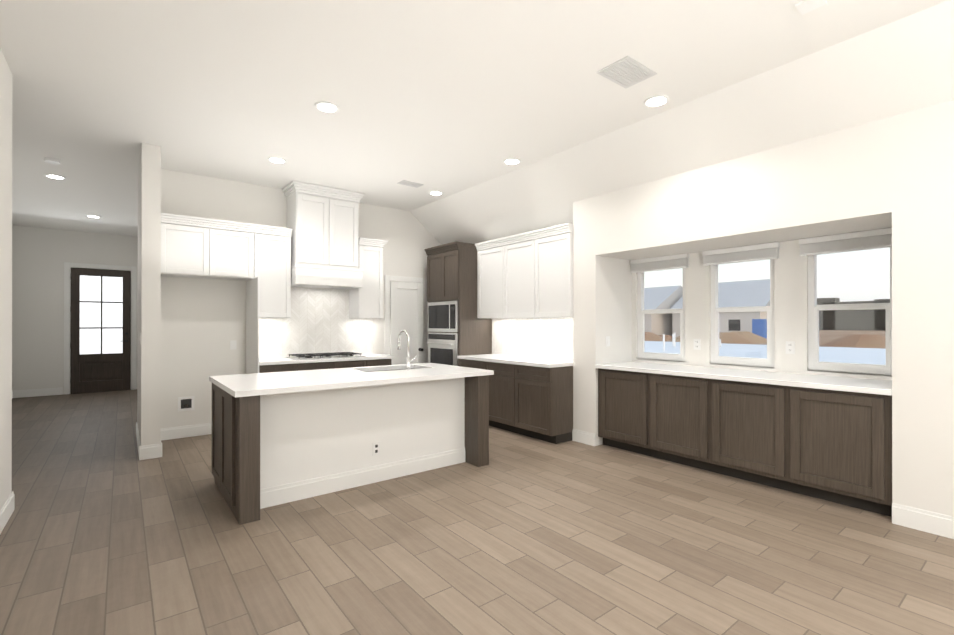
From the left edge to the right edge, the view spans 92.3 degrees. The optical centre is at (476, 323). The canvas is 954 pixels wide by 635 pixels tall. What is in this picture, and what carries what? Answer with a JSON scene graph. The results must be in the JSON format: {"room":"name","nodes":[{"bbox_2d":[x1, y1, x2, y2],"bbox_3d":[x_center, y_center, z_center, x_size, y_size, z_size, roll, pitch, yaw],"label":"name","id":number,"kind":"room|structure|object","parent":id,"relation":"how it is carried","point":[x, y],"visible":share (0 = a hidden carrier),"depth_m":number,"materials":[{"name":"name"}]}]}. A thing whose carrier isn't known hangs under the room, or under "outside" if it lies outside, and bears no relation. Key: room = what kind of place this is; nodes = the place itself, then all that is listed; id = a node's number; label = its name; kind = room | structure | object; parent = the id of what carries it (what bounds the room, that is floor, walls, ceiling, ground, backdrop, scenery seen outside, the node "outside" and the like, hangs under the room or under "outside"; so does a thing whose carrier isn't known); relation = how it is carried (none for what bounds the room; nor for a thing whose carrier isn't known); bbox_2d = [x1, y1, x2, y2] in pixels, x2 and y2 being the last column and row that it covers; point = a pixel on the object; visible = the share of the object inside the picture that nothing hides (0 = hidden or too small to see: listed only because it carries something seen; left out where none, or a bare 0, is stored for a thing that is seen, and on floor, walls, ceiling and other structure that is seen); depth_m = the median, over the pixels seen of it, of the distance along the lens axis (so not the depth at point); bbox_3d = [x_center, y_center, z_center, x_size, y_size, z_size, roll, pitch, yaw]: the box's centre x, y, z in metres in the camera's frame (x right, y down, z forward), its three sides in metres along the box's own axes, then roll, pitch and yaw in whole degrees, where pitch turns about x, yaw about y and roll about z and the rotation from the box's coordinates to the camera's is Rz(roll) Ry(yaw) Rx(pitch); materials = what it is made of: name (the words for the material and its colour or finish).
{"room":"kitchen","nodes":[
{"label":"kitchen","id":0,"kind":"room"},
{"bbox_2d":[0,48,11,509],"bbox_3d":[-1.212,-0.356,0.397,0.150,3.450,7.400,0,0,-38],"label":"wall","id":1,"kind":"structure","parent":0,"point":[5,282],"depth_m":3.19,"materials":[{"name":"white paint"}]},
{"bbox_2d":[12,225,137,393],"bbox_3d":[-7.161,-0.336,9.671,4.060,3.450,0.150,0,0,-38],"label":"wall","id":2,"kind":"structure","parent":0,"point":[40,256],"depth_m":8.74,"materials":[{"name":"white paint"}]},
{"bbox_2d":[70,268,130,393],"bbox_3d":[-7.552,0.147,9.208,0.934,2.458,0.098,0,0,-38],"label":"front door","id":3,"kind":"structure","parent":2,"relation":"in","point":[100,311],"depth_m":9.21,"materials":[{"name":"brown wood"}]},
{"bbox_2d":[64,262,136,393],"bbox_3d":[-7.566,0.103,9.230,1.130,2.570,0.050,0,0,-38],"label":"door frame","id":4,"kind":"structure","parent":2,"relation":"attached to","point":[67,314],"depth_m":9.04,"materials":[{"name":"white paint"}]},
{"bbox_2d":[137,143,160,445],"bbox_3d":[-3.761,-0.346,5.234,0.160,3.450,1.430,0,0,-38],"label":"wall","id":5,"kind":"structure","parent":0,"point":[149,306],"depth_m":4.67,"materials":[{"name":"white paint"}]},
{"bbox_2d":[160,168,440,428],"bbox_3d":[-2.110,-0.343,6.729,4.280,3.450,0.150,0,0,-38],"label":"wall","id":6,"kind":"structure","parent":0,"point":[203,322],"depth_m":5.73,"materials":[{"name":"white paint"}]},
{"bbox_2d":[178,396,193,411],"bbox_3d":[-3.512,0.975,5.531,0.170,0.170,0.020,0,0,-38],"label":"outlet box","id":7,"kind":"object","parent":6,"relation":"attached to","point":[185,403],"visible":1,"depth_m":5.53,"materials":[{"name":"white plastic"}]},
{"bbox_2d":[161,217,216,278],"bbox_3d":[-3.424,-0.848,5.393,0.545,0.595,0.350,0,0,-38],"label":"upper cabinet","id":8,"kind":"object","parent":6,"relation":"attached to","point":[198,247],"depth_m":5.27,"materials":[{"name":"white wood"}]},
{"bbox_2d":[230,340,236,349],"bbox_3d":[-3.112,0.280,5.849,0.072,0.116,0.010,0,0,-38],"label":"light switch","id":9,"kind":"object","parent":6,"relation":"attached to","point":[233,344],"visible":1,"depth_m":5.85,"materials":[{"name":"white plastic"}]},
{"bbox_2d":[213,225,256,280],"bbox_3d":[-3.088,-0.847,5.653,0.545,0.595,0.350,0,0,-38],"label":"upper cabinet","id":10,"kind":"object","parent":6,"relation":"attached to","point":[236,248],"depth_m":5.57,"materials":[{"name":"white wood"}]},
{"bbox_2d":[257,229,291,317],"bbox_3d":[-2.722,-0.607,5.937,0.508,1.075,0.350,0,0,-38],"label":"upper cabinet","id":11,"kind":"object","parent":6,"relation":"attached to","point":[273,249],"depth_m":5.84,"materials":[{"name":"white wood"}]},
{"bbox_2d":[259,287,373,357],"bbox_3d":[-2.279,-0.026,6.497,1.770,0.985,0.008,0,0,-38],"label":"tile backsplash","id":12,"kind":"structure","parent":6,"relation":"attached to","point":[319,321],"depth_m":6.49,"materials":[{"name":"white tile"}]},
{"bbox_2d":[282,181,364,288],"bbox_3d":[-2.106,-1.154,6.313,0.975,1.323,0.515,0,0,-38],"label":"range hood","id":13,"kind":"object","parent":6,"relation":"attached to","point":[322,222],"visible":0.94,"depth_m":6.13,"materials":[{"name":"white wood"}]},
{"bbox_2d":[349,241,384,318],"bbox_3d":[-1.639,-0.605,6.775,0.380,1.075,0.350,0,0,-38],"label":"upper cabinet","id":14,"kind":"object","parent":6,"relation":"attached to","point":[366,302],"depth_m":6.64,"materials":[{"name":"white wood"}]},
{"bbox_2d":[385,275,426,362],"bbox_3d":[-1.137,0.319,7.374,0.760,2.130,0.020,0,0,-38],"label":"door frame","id":15,"kind":"structure","parent":6,"relation":"attached to","point":[388,278],"depth_m":7.30,"materials":[{"name":"white paint"}]},
{"bbox_2d":[390,281,423,364],"bbox_3d":[-1.105,0.358,7.333,0.590,2.028,0.120,0,0,-38],"label":"pantry door","id":16,"kind":"structure","parent":6,"relation":"in","point":[406,306],"depth_m":7.35,"materials":[{"name":"white paint"}]},
{"bbox_2d":[0,0,947,236],"bbox_3d":[-2.106,-1.898,4.262,5.500,0.150,15.000,0,0,-38],"label":"ceiling","id":17,"kind":"structure","parent":0,"point":[447,98],"depth_m":3.46,"materials":[{"name":"white paint"}]},
{"bbox_2d":[44,157,59,163],"bbox_3d":[-4.723,-1.804,5.092,0.130,0.034,0.130,0,0,-38],"label":"smoke detector","id":18,"kind":"object","parent":17,"relation":"attached to","point":[51,160],"visible":1,"depth_m":5.06,"materials":[{"name":"white plastic"}]},
{"bbox_2d":[45,174,65,179],"bbox_3d":[-5.233,-1.815,5.684,0.196,0.009,0.196,0,0,-38],"label":"recessed light","id":19,"kind":"object","parent":17,"relation":"in","point":[53,176],"visible":0.98,"depth_m":5.66,"materials":[{"name":"white paint"}]},
{"bbox_2d":[86,215,100,217],"bbox_3d":[-6.520,-1.810,7.786,0.196,0.009,0.196,0,0,-38],"label":"recessed light","id":20,"kind":"object","parent":17,"relation":"in","point":[92,216],"visible":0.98,"depth_m":7.76,"materials":[{"name":"white paint"}]},
{"bbox_2d":[267,157,285,163],"bbox_3d":[-2.233,-1.816,5.112,0.196,0.009,0.196,0,0,-38],"label":"recessed light","id":21,"kind":"object","parent":17,"relation":"in","point":[278,160],"visible":0.9,"depth_m":5.10,"materials":[{"name":"white paint"}]},
{"bbox_2d":[315,101,338,112],"bbox_3d":[-1.266,-1.819,3.863,0.196,0.009,0.196,0,0,-38],"label":"recessed light","id":22,"kind":"object","parent":17,"relation":"in","point":[325,107],"visible":1,"depth_m":3.85,"materials":[{"name":"white paint"}]},
{"bbox_2d":[397,180,423,187],"bbox_3d":[-0.869,-1.813,5.980,0.300,0.012,0.160,0,0,-38],"label":"ceiling vent","id":23,"kind":"object","parent":17,"relation":"in","point":[409,183],"visible":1,"depth_m":5.97,"materials":[{"name":"silver metal"}]},
{"bbox_2d":[429,191,442,194],"bbox_3d":[-0.574,-1.813,6.398,0.196,0.009,0.196,0,0,-38],"label":"recessed light","id":24,"kind":"object","parent":17,"relation":"in","point":[435,193],"visible":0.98,"depth_m":6.39,"materials":[{"name":"white paint"}]},
{"bbox_2d":[503,158,520,164],"bbox_3d":[0.394,-1.816,5.149,0.196,0.009,0.196,0,0,-38],"label":"recessed light","id":25,"kind":"object","parent":17,"relation":"in","point":[511,161],"visible":0.98,"depth_m":5.13,"materials":[{"name":"white paint"}]},
{"bbox_2d":[597,56,656,88],"bbox_3d":[1.091,-1.818,3.336,0.360,0.012,0.260,0,0,-38],"label":"ceiling vent","id":26,"kind":"object","parent":17,"relation":"in","point":[626,72],"visible":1,"depth_m":3.32,"materials":[{"name":"silver metal"}]},
{"bbox_2d":[644,95,668,106],"bbox_3d":[1.472,-1.819,3.758,0.196,0.009,0.196,0,0,-38],"label":"recessed light","id":27,"kind":"object","parent":17,"relation":"in","point":[657,101],"visible":1,"depth_m":3.75,"materials":[{"name":"white paint"}]},
{"bbox_2d":[795,0,826,14],"bbox_3d":[1.905,-1.820,2.613,0.120,0.012,0.120,0,0,-38],"label":"smoke detector","id":28,"kind":"object","parent":17,"relation":"attached to","point":[804,6],"visible":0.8,"depth_m":2.62,"materials":[{"name":"white plastic"}]},
{"bbox_2d":[0,389,953,634],"bbox_3d":[-1.553,1.428,4.684,6.900,0.100,15.000,0,0,-38],"label":"floor","id":29,"kind":"structure","parent":0,"point":[106,531],"depth_m":2.75,"materials":[{"name":"brown wood"}]},
{"bbox_2d":[246,277,259,373],"bbox_3d":[-2.792,0.417,5.694,0.020,1.927,0.643,0,0,-38],"label":"panel","id":30,"kind":"object","parent":29,"relation":"on","point":[252,318],"visible":0.54,"depth_m":5.65,"materials":[{"name":"white wood"}]},
{"bbox_2d":[259,362,302,372],"bbox_3d":[-2.590,0.943,5.864,0.506,0.876,0.620,0,0,-38],"label":"base cabinet","id":31,"kind":"object","parent":29,"relation":"on","point":[295,366],"depth_m":5.64,"materials":[{"name":"brown wood"}]},
{"bbox_2d":[259,354,393,365],"bbox_3d":[-2.083,0.486,6.243,1.770,0.040,0.643,0,0,-38],"label":"countertop","id":32,"kind":"structure","parent":31,"relation":"on","point":[262,361],"depth_m":5.96,"materials":[{"name":"white stone"}]},
{"bbox_2d":[286,352,365,359],"bbox_3d":[-2.055,0.443,6.248,0.910,0.045,0.525,0,0,-38],"label":"cooktop","id":33,"kind":"object","parent":32,"relation":"in","point":[307,356],"visible":1,"depth_m":6.13,"materials":[{"name":"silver metal"}]},
{"bbox_2d":[303,362,338,369],"bbox_3d":[-2.255,0.944,6.124,0.585,0.876,0.620,0,0,-38],"label":"base cabinet","id":34,"kind":"object","parent":29,"relation":"on","point":[306,365],"depth_m":5.91,"materials":[{"name":"brown wood"}]},
{"bbox_2d":[212,367,488,524],"bbox_3d":[-1.088,0.939,4.224,2.234,0.876,1.101,0,0,-38],"label":"kitchen island","id":35,"kind":"object","parent":29,"relation":"on","point":[278,438],"depth_m":3.79,"materials":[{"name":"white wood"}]},
{"bbox_2d":[209,363,492,398],"bbox_3d":[-1.082,0.481,4.218,2.260,0.040,1.155,0,0,-38],"label":"island countertop","id":36,"kind":"structure","parent":35,"relation":"on","point":[271,383],"depth_m":3.88,"materials":[{"name":"white stone"}]},
{"bbox_2d":[398,330,416,369],"bbox_3d":[-0.707,0.264,4.613,0.121,0.396,0.232,0,0,-38],"label":"faucet","id":37,"kind":"object","parent":36,"relation":"on","point":[408,360],"visible":1,"depth_m":4.51,"materials":[{"name":"silver metal"}]},
{"bbox_2d":[339,362,370,367],"bbox_3d":[-1.889,0.944,6.407,0.584,0.876,0.620,0,0,-38],"label":"base cabinet","id":38,"kind":"object","parent":29,"relation":"on","point":[341,364],"depth_m":6.19,"materials":[{"name":"brown wood"}]},
{"bbox_2d":[371,358,393,365],"bbox_3d":[-1.581,0.945,6.646,0.441,0.876,0.620,0,0,-38],"label":"base cabinet","id":39,"kind":"object","parent":29,"relation":"on","point":[374,361],"depth_m":6.44,"materials":[{"name":"brown wood"}]},
{"bbox_2d":[424,241,491,365],"bbox_3d":[-0.311,0.108,7.078,0.707,2.550,0.860,0,0,-38],"label":"tall cabinet","id":40,"kind":"object","parent":29,"relation":"on","point":[457,327],"visible":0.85,"depth_m":6.76,"materials":[{"name":"brown wood"}]},
{"bbox_2d":[457,358,480,368],"bbox_3d":[0.182,0.944,6.499,0.630,0.876,0.656,0,0,-38],"label":"base cabinet","id":41,"kind":"object","parent":29,"relation":"on","point":[463,362],"depth_m":6.38,"materials":[{"name":"brown wood"}]},
{"bbox_2d":[481,362,508,430],"bbox_3d":[0.528,0.943,6.052,0.630,0.876,0.718,0,0,-38],"label":"base cabinet","id":42,"kind":"object","parent":29,"relation":"on","point":[498,382],"depth_m":5.88,"materials":[{"name":"brown wood"}]},
{"bbox_2d":[509,366,572,443],"bbox_3d":[0.875,0.942,5.606,0.630,0.876,0.656,0,0,-38],"label":"base cabinet","id":43,"kind":"object","parent":29,"relation":"on","point":[532,397],"depth_m":5.34,"materials":[{"name":"brown wood"}]},
{"bbox_2d":[457,354,572,365],"bbox_3d":[0.519,0.485,6.046,0.653,0.040,1.786,0,0,-38],"label":"countertop","id":44,"kind":"structure","parent":43,"relation":"on","point":[513,360],"depth_m":5.85,"materials":[{"name":"white stone"}]},
{"bbox_2d":[598,369,646,454],"bbox_3d":[1.768,0.941,5.067,0.582,0.876,0.635,0,0,-38],"label":"base cabinet","id":45,"kind":"object","parent":29,"relation":"on","point":[622,397],"depth_m":4.89,"materials":[{"name":"brown wood"}]},
{"bbox_2d":[647,373,706,469],"bbox_3d":[2.151,0.940,4.573,0.582,0.876,0.613,0,0,-38],"label":"base cabinet","id":46,"kind":"object","parent":29,"relation":"on","point":[676,406],"depth_m":4.41,"materials":[{"name":"brown wood"}]},
{"bbox_2d":[707,381,782,489],"bbox_3d":[2.526,0.939,4.089,0.582,0.876,0.613,0,0,-38],"label":"base cabinet","id":47,"kind":"object","parent":29,"relation":"on","point":[745,420],"depth_m":3.92,"materials":[{"name":"brown wood"}]},
{"bbox_2d":[783,385,891,516],"bbox_3d":[2.908,0.938,3.596,0.582,0.876,0.635,0,0,-38],"label":"base cabinet","id":48,"kind":"object","parent":29,"relation":"on","point":[826,438],"depth_m":3.41,"materials":[{"name":"brown wood"}]},
{"bbox_2d":[595,361,891,396],"bbox_3d":[2.365,0.482,4.353,0.710,0.040,2.496,0,0,-38],"label":"countertop","id":49,"kind":"structure","parent":48,"relation":"on","point":[801,381],"depth_m":3.95,"materials":[{"name":"white stone"}]},
{"bbox_2d":[411,0,953,244],"bbox_3d":[2.264,-1.318,4.295,1.450,1.310,9.700,0,0,-38],"label":"ceiling slope","id":50,"kind":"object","parent":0,"point":[901,66],"depth_m":3.73,"materials":[{"name":"white paint"}]},
{"bbox_2d":[632,240,891,379],"bbox_3d":[2.715,-0.347,4.617,0.160,3.450,3.160,0,0,-38],"label":"wall","id":51,"kind":"structure","parent":0,"point":[790,294],"depth_m":4.32,"materials":[{"name":"white paint"}]},
{"bbox_2d":[630,253,688,272],"bbox_3d":[2.081,-0.681,5.259,0.053,0.150,0.700,0,0,-38],"label":"window blind","id":52,"kind":"object","parent":51,"relation":"attached to","point":[677,261],"visible":0.92,"depth_m":5.21,"materials":[{"name":"white plastic"}]},
{"bbox_2d":[638,268,684,361],"bbox_3d":[2.143,-0.142,5.306,0.100,1.157,0.610,0,0,-38],"label":"window","id":53,"kind":"structure","parent":51,"relation":"in","point":[642,353],"depth_m":5.35,"materials":[{"name":"white plastic"}]},
{"bbox_2d":[694,339,699,349],"bbox_3d":[2.366,0.228,4.928,0.008,0.116,0.072,0,0,-38],"label":"outlet","id":54,"kind":"object","parent":51,"relation":"attached to","point":[696,344],"visible":1,"depth_m":4.92,"materials":[{"name":"white plastic"}]},
{"bbox_2d":[702,242,779,265],"bbox_3d":[2.614,-0.682,4.571,0.053,0.150,0.700,0,0,-38],"label":"window blind","id":55,"kind":"object","parent":51,"relation":"attached to","point":[765,251],"visible":1,"depth_m":4.53,"materials":[{"name":"white plastic"}]},
{"bbox_2d":[710,259,774,368],"bbox_3d":[2.676,-0.144,4.618,0.100,1.157,0.610,0,0,-38],"label":"window","id":56,"kind":"structure","parent":51,"relation":"in","point":[767,362],"depth_m":4.63,"materials":[{"name":"white plastic"}]},
{"bbox_2d":[786,341,794,353],"bbox_3d":[2.899,0.227,4.240,0.008,0.116,0.072,0,0,-38],"label":"outlet","id":57,"kind":"object","parent":51,"relation":"attached to","point":[790,347],"visible":1,"depth_m":4.24,"materials":[{"name":"white plastic"}]},
{"bbox_2d":[799,228,891,255],"bbox_3d":[3.147,-0.684,3.883,0.053,0.150,0.700,0,0,-38],"label":"window blind","id":58,"kind":"object","parent":51,"relation":"attached to","point":[864,240],"visible":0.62,"depth_m":3.87,"materials":[{"name":"white plastic"}]},
{"bbox_2d":[807,247,891,376],"bbox_3d":[3.209,-0.145,3.930,0.100,1.157,0.610,0,0,-38],"label":"window","id":59,"kind":"structure","parent":51,"relation":"in","point":[814,361],"depth_m":3.98,"materials":[{"name":"white plastic"}]},
{"bbox_2d":[573,100,953,516],"bbox_3d":[2.375,-0.348,4.354,0.700,3.450,3.160,0,0,-38],"label":"wall","id":60,"kind":"structure","parent":0,"point":[895,173],"depth_m":3.41,"materials":[{"name":"white paint"}]},
{"bbox_2d":[0,387,953,538],"bbox_3d":[-1.671,1.308,4.592,6.200,0.140,14.600,0,0,-38],"label":"baseboard","id":61,"kind":"structure","parent":60,"relation":"attached to","point":[925,521],"depth_m":4.60,"materials":[{"name":"white paint"}]},
{"bbox_2d":[531,227,572,317],"bbox_3d":[1.009,-0.582,5.713,0.290,1.025,0.656,0,0,-38],"label":"upper cabinet","id":62,"kind":"object","parent":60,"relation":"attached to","point":[551,253],"depth_m":5.61,"materials":[{"name":"white wood"}]},
{"bbox_2d":[606,336,609,345],"bbox_3d":[1.506,0.209,5.262,0.072,0.116,0.010,0,0,-38],"label":"light switch","id":63,"kind":"object","parent":60,"relation":"attached to","point":[607,340],"visible":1,"depth_m":5.26,"materials":[{"name":"white plastic"}]},
{"bbox_3d":[0.432,-0.342,6.820,0.150,3.450,3.120,0,0,-38],"label":"wall","id":64,"kind":"structure","parent":0,"visible":0},
{"bbox_2d":[476,243,498,318],"bbox_3d":[0.317,-0.580,6.606,0.290,1.025,0.656,0,0,-38],"label":"upper cabinet","id":65,"kind":"object","parent":64,"relation":"attached to","point":[487,257],"depth_m":6.59,"materials":[{"name":"white wood"}]},
{"bbox_2d":[499,235,530,318],"bbox_3d":[0.663,-0.581,6.160,0.290,1.025,0.718,0,0,-38],"label":"upper cabinet","id":66,"kind":"object","parent":64,"relation":"attached to","point":[526,275],"depth_m":6.13,"materials":[{"name":"white wood"}]},
{"bbox_2d":[492,317,572,359],"bbox_3d":[0.777,0.199,6.245,0.008,0.535,1.790,0,0,-38],"label":"tile backsplash","id":67,"kind":"structure","parent":64,"relation":"attached to","point":[550,338],"depth_m":6.23,"materials":[{"name":"white tile"}]},
{"label":"outside","id":68,"kind":"structure","parent":0,"visible":0},
{"bbox_2d":[726,330,885,344],"bbox_3d":[104.759,1.994,81.009,254.730,0.200,400.000,0,0,-38],"label":"ground","id":69,"kind":"structure","parent":68,"point":[824,336],"depth_m":83.32,"materials":[{"name":"brown soil"}]},
{"bbox_2d":[644,285,682,335],"bbox_3d":[22.134,-1.447,62.523,12.800,6.600,11.800,0,0,-38],"label":"house","id":70,"kind":"structure","parent":69,"relation":"on","point":[659,324],"depth_m":56.49,"materials":[{"name":"grey"}]},
{"bbox_2d":[663,319,766,350],"bbox_3d":[16.660,0.674,25.857,41.769,2.200,23.155,0,0,-38],"label":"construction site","id":71,"kind":"object","parent":69,"relation":"on","point":[762,326],"depth_m":44.21,"materials":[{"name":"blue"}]},
{"bbox_2d":[670,279,769,337],"bbox_3d":[30.912,-1.564,54.461,12.800,6.800,10.300,0,0,-38],"label":"house","id":72,"kind":"structure","parent":69,"relation":"on","point":[749,293],"depth_m":50.14,"materials":[{"name":"grey"}]},
{"bbox_2d":[645,331,885,348],"bbox_3d":[29.098,1.281,33.730,13.106,1.020,40.384,0,0,-38],"label":"dirt mound","id":73,"kind":"object","parent":69,"relation":"on","point":[844,343],"depth_m":32.34,"materials":[{"name":"brown soil"}]},
{"bbox_2d":[645,341,885,364],"bbox_3d":[15.832,1.648,18.410,26.000,0.220,42.000,0,0,-38],"label":"concrete slab","id":74,"kind":"object","parent":69,"relation":"on","point":[826,350],"depth_m":24.11,"materials":[{"name":"grey concrete"}]},
{"bbox_2d":[817,298,889,330],"bbox_3d":[125.471,-3.581,98.967,4.000,11.028,382.992,0,0,-38],"label":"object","id":75,"kind":"structure","parent":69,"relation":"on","point":[870,317],"depth_m":125.33,"materials":[{"name":"grey"}]}
]}

